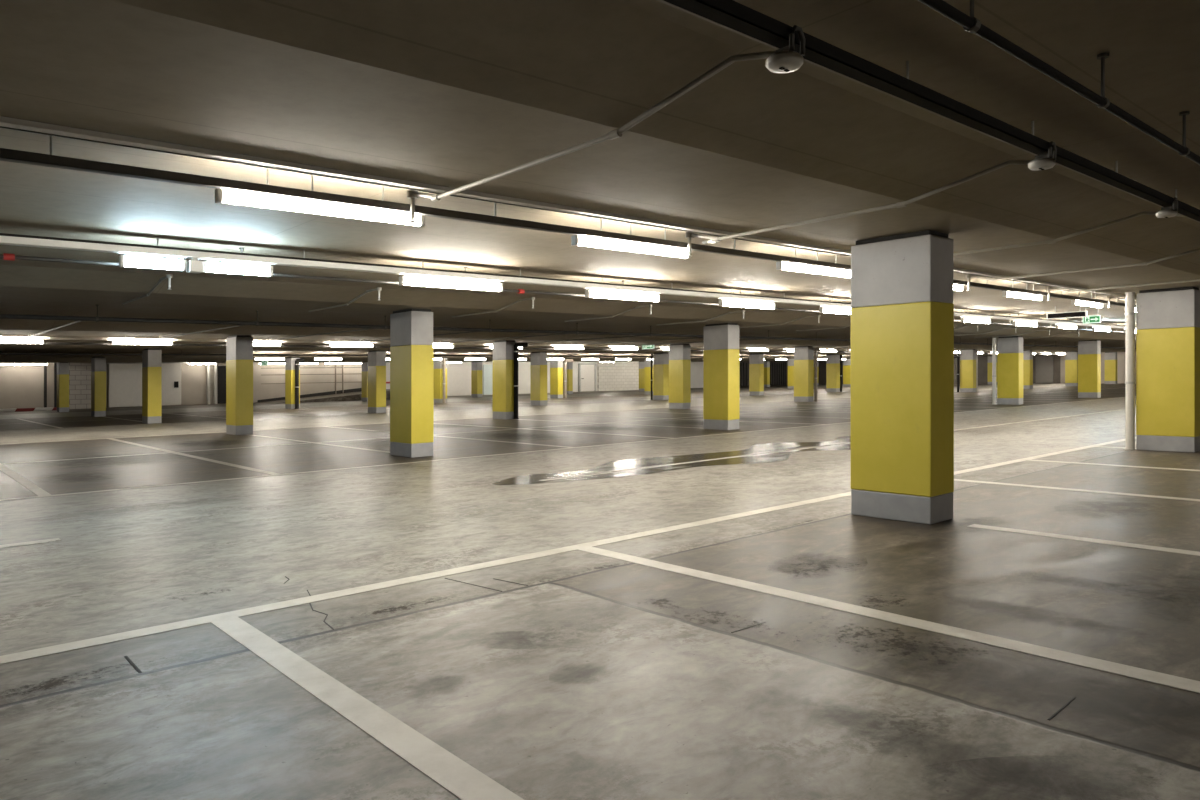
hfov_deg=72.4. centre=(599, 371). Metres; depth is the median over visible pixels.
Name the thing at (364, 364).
column
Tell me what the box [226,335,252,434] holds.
column
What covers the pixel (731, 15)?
cable tray
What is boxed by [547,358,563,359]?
tube light
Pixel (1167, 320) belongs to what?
column
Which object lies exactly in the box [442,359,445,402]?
downpipe
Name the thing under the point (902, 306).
column
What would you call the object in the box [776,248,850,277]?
tube light
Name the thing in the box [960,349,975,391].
column
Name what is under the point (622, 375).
wall
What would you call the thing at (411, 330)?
column
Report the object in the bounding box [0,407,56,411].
kerb
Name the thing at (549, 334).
conduit
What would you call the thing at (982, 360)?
wall
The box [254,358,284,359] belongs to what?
tube light
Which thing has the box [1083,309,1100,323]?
exit sign
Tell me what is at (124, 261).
tube light
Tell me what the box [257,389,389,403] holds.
ramp
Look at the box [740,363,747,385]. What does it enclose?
door
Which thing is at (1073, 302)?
tube light
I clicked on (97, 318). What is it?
pipe
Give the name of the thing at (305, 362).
wall light
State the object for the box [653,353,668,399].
column
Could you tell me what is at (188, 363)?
wall light
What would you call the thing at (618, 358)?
tube light
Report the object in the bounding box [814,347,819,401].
downpipe
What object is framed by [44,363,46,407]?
trim
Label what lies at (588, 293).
tube light
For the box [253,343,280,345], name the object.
tube light
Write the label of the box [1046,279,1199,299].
conduit
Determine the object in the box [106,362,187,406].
door
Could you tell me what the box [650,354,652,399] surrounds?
downpipe
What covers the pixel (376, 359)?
column
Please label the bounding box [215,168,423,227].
tube light
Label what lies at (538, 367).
column
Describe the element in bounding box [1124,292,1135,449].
downpipe
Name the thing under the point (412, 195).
conduit
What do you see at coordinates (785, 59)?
smoke detector
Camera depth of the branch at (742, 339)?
27.36 m
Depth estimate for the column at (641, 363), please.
62.53 m
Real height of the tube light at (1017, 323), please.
0.126 m
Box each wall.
[0,361,785,408]
[69,363,90,408]
[598,361,638,390]
[786,352,1135,384]
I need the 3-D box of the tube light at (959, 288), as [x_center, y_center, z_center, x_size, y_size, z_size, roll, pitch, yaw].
[4.031,-1.129,9.788,1.250,0.276,0.060,0,0,-41]
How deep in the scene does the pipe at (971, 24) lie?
2.94 m
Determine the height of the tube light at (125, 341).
0.282 m
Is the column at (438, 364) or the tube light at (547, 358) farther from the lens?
the tube light at (547, 358)
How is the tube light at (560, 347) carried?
hanging from the ceiling
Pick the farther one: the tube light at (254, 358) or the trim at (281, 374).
the trim at (281, 374)
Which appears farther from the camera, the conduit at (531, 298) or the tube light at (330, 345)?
the tube light at (330, 345)
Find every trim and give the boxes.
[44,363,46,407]
[54,363,56,406]
[258,388,361,401]
[261,367,361,368]
[268,382,345,383]
[281,374,334,374]
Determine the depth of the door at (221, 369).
47.19 m
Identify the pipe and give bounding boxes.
[0,248,1122,332]
[0,305,1135,348]
[0,350,959,357]
[207,362,209,404]
[214,362,216,403]
[335,362,336,393]
[342,362,343,392]
[918,0,1199,164]
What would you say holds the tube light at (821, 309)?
attached to the cable trunking at (5, 239)
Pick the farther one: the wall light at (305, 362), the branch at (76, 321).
the wall light at (305, 362)
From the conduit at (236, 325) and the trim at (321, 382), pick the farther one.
the trim at (321, 382)
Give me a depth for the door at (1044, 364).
64.55 m
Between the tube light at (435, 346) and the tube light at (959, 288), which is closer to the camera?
the tube light at (959, 288)
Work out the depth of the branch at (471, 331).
19.14 m
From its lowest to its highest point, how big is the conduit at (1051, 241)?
0.293 m
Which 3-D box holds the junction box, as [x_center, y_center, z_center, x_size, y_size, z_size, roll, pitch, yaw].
[-3.505,-0.922,7.088,0.110,0.125,0.120,0,0,-41]
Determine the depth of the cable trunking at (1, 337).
22.89 m
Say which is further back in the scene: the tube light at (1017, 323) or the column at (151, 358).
the column at (151, 358)
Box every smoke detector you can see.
[766,25,804,72]
[1028,141,1056,169]
[1156,197,1177,217]
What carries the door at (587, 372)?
in the wall at (21, 386)
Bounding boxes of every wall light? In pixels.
[0,363,47,364]
[188,363,216,364]
[258,362,317,363]
[324,363,361,363]
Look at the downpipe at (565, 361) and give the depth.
46.40 m
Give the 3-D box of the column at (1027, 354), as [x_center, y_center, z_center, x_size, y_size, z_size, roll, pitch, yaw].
[25.380,-0.142,48.881,0.389,2.311,0.705,0,0,-41]
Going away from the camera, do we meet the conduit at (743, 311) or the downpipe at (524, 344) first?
the conduit at (743, 311)
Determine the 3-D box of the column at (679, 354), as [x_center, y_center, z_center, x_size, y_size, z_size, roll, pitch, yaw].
[2.828,0.156,29.097,0.389,2.311,0.705,0,0,-41]
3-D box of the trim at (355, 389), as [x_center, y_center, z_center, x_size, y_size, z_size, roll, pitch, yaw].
[-17.326,1.355,51.214,7.900,0.940,0.130,0,0,-41]
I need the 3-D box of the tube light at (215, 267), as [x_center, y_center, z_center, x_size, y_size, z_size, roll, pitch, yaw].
[-3.241,-0.929,7.333,0.600,0.121,0.070,0,0,-41]
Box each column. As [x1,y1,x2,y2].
[57,362,68,411]
[91,357,105,416]
[142,349,161,423]
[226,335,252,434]
[285,357,299,408]
[362,362,367,400]
[368,350,385,412]
[390,309,433,457]
[434,357,446,402]
[471,361,481,396]
[493,340,516,418]
[530,352,546,405]
[550,360,562,397]
[567,362,572,393]
[639,361,644,390]
[644,358,650,394]
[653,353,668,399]
[669,344,690,408]
[703,323,739,429]
[749,353,763,394]
[764,361,769,386]
[788,358,793,388]
[794,346,813,401]
[817,361,818,384]
[826,354,839,391]
[843,358,850,386]
[851,230,953,524]
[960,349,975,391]
[988,355,996,384]
[997,336,1022,404]
[1023,350,1032,388]
[1065,351,1077,385]
[1078,340,1100,397]
[1105,352,1116,383]
[1136,286,1199,451]
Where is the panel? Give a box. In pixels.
[1046,305,1087,318]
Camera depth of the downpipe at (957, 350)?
44.06 m
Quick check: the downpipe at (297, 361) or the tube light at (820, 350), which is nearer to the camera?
the downpipe at (297, 361)
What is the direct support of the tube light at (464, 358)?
hanging from the ceiling
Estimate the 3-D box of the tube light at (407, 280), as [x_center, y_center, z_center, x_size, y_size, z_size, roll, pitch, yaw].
[-1.576,-0.950,8.794,1.250,0.126,0.070,0,0,-41]
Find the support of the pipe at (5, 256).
hanging from the ceiling
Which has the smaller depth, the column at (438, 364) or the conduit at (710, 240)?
the conduit at (710, 240)
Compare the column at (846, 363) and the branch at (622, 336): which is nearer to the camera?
the branch at (622, 336)
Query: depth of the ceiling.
4.33 m
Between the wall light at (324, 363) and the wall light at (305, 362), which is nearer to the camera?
the wall light at (305, 362)
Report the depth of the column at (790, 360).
61.26 m
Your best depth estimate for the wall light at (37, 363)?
40.55 m
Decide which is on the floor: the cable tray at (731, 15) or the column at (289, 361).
the column at (289, 361)
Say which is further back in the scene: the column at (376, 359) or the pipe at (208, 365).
the pipe at (208, 365)
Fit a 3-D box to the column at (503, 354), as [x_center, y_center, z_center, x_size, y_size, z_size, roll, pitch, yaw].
[-2.810,0.231,24.151,0.389,2.311,0.705,0,0,-41]
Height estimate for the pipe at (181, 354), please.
0.824 m
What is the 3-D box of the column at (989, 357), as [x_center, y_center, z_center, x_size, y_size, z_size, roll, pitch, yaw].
[31.191,-0.159,65.002,0.389,2.311,0.705,0,0,-41]
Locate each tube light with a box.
[0,334,43,343]
[111,336,172,344]
[119,254,186,270]
[202,260,272,276]
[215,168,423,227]
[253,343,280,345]
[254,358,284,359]
[314,358,341,359]
[329,344,373,346]
[399,276,502,291]
[433,345,453,347]
[464,358,485,359]
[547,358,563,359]
[553,343,583,349]
[571,219,689,258]
[581,358,598,359]
[585,289,659,301]
[611,348,637,349]
[615,354,630,359]
[719,299,774,309]
[749,346,768,350]
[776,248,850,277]
[819,306,850,314]
[820,350,836,351]
[953,284,963,291]
[961,317,990,323]
[1002,281,1042,300]
[1012,321,1037,326]
[1055,324,1076,329]
[1071,292,1102,307]
[1092,327,1110,331]
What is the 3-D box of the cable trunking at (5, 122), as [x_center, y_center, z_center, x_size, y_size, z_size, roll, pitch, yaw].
[19.812,-1.318,22.907,76.000,0.784,0.109,0,0,-41]
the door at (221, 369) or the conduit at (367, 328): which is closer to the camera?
the conduit at (367, 328)
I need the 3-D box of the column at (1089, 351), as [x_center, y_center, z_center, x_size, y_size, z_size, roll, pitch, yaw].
[19.568,-0.124,32.760,0.389,2.311,0.705,0,0,-41]
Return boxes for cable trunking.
[0,116,1135,298]
[0,233,1136,329]
[0,336,1064,354]
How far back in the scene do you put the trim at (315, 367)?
51.75 m
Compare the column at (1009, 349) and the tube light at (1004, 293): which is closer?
the tube light at (1004, 293)
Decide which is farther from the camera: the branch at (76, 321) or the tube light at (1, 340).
the tube light at (1, 340)
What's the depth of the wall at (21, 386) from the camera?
48.59 m
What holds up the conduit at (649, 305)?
attached to the ceiling
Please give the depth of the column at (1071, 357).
53.67 m
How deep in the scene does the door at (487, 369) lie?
59.22 m
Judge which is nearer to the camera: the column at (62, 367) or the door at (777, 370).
the column at (62, 367)
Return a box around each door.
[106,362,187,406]
[218,366,225,403]
[447,364,470,395]
[483,365,492,394]
[578,363,596,391]
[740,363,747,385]
[770,363,785,384]
[1036,356,1052,382]
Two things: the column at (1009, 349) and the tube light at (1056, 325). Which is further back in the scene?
the column at (1009, 349)
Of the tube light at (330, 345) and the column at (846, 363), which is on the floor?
the column at (846, 363)
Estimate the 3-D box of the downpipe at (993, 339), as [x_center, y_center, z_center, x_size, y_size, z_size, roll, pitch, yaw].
[13.464,-0.032,27.977,0.146,2.280,0.150,0,0,-41]
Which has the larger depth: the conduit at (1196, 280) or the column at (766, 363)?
the column at (766, 363)
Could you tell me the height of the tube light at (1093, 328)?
0.126 m
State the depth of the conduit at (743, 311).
16.38 m
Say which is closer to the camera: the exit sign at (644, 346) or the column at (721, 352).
the column at (721, 352)
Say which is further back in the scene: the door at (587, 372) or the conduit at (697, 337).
the door at (587, 372)
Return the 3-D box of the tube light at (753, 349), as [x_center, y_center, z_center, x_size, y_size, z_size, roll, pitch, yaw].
[6.966,-1.038,35.909,1.340,0.282,0.074,0,0,-41]
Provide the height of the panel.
0.267 m
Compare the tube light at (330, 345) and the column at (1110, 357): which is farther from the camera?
the column at (1110, 357)
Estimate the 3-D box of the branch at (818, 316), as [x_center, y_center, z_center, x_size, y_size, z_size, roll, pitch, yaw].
[3.869,-1.109,18.184,0.064,0.195,2.364,0,0,-41]
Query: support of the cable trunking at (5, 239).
hanging from the ceiling
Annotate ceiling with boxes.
[0,0,1199,362]
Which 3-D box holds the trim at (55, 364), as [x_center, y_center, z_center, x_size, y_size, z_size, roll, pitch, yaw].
[-27.910,0.715,41.989,0.100,2.422,0.060,0,0,-41]
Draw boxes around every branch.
[29,321,80,340]
[359,331,481,343]
[529,336,637,342]
[625,339,758,347]
[739,315,819,327]
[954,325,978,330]
[954,327,1016,335]
[974,329,1050,337]
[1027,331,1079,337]
[1107,296,1135,307]
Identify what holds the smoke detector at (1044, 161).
attached to the cable tray at (731, 15)
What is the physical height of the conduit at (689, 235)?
0.293 m
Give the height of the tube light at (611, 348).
0.282 m
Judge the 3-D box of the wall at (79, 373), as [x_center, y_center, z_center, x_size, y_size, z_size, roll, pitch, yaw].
[-26.819,0.700,42.853,1.600,2.439,0.200,0,0,-41]
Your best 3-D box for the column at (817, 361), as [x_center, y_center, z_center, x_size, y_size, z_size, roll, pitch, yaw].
[20.262,0.104,77.459,0.389,2.311,0.705,0,0,-41]
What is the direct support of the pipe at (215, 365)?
on the floor
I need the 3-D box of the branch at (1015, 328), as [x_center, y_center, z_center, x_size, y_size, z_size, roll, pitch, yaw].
[11.386,-1.208,24.779,0.064,0.195,2.364,0,0,-41]
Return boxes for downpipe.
[294,358,304,408]
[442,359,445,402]
[513,342,527,418]
[563,359,572,397]
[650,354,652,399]
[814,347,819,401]
[840,354,841,391]
[957,350,958,391]
[975,349,977,391]
[992,338,995,404]
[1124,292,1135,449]
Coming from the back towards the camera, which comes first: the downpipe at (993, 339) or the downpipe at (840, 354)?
the downpipe at (840, 354)
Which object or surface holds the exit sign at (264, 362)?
hanging from the ceiling
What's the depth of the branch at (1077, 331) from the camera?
27.79 m
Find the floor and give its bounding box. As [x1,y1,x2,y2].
[0,383,1199,799]
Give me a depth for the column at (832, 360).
49.98 m
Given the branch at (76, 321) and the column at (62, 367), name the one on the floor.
the column at (62, 367)
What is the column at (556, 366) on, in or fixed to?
on the floor
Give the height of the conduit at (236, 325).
0.193 m
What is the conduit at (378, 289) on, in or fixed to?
attached to the ceiling
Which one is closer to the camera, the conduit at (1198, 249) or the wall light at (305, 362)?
the conduit at (1198, 249)
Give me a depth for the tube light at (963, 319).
16.98 m
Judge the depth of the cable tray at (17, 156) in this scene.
4.92 m
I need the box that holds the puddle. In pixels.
[493,436,850,484]
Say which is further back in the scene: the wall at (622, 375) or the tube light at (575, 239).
the wall at (622, 375)
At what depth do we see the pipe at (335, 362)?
51.69 m
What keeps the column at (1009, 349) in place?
on the floor
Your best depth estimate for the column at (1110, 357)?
58.59 m
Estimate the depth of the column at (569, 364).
57.38 m
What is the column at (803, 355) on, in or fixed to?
on the floor
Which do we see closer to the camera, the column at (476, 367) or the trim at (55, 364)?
the trim at (55, 364)
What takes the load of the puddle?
on the floor
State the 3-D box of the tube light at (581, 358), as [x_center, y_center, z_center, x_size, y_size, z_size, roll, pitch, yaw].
[-0.555,-0.823,45.540,1.250,0.338,0.078,0,0,-41]
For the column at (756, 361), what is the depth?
45.03 m
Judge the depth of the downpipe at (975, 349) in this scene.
43.85 m
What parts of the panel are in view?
panel, panel frame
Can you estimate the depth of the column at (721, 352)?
17.73 m
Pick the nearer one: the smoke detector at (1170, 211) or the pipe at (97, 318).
the smoke detector at (1170, 211)
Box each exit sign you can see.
[261,360,267,365]
[642,344,653,348]
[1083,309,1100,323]
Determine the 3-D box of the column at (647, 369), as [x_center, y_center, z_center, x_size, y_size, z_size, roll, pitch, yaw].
[3.175,0.270,51.446,0.389,2.311,0.705,0,0,-41]
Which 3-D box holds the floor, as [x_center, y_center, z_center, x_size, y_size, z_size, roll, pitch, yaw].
[9.224,1.359,32.702,81.000,2.104,63.000,0,0,-41]
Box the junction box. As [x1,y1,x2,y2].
[186,258,203,273]
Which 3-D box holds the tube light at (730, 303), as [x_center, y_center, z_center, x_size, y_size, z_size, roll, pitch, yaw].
[2.183,-1.000,12.092,1.250,0.126,0.070,0,0,-41]
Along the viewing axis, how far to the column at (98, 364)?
31.42 m
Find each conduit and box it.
[122,274,172,304]
[158,325,244,342]
[267,328,369,343]
[309,287,381,311]
[407,50,775,222]
[443,334,563,342]
[452,297,534,317]
[565,304,652,321]
[571,337,703,347]
[657,310,744,325]
[685,160,1056,256]
[702,239,720,243]
[953,211,1183,255]
[966,248,1199,290]
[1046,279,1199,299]
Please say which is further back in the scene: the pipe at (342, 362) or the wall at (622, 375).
the wall at (622, 375)
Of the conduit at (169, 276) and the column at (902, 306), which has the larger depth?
the conduit at (169, 276)
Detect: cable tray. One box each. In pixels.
[0,136,1135,307]
[656,0,1199,222]
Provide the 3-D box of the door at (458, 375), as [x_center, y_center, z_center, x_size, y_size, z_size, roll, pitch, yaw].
[-9.803,0.535,57.727,3.200,2.334,0.200,0,0,-41]
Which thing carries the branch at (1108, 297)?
attached to the ceiling
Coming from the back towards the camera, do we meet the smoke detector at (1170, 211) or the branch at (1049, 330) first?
the branch at (1049, 330)

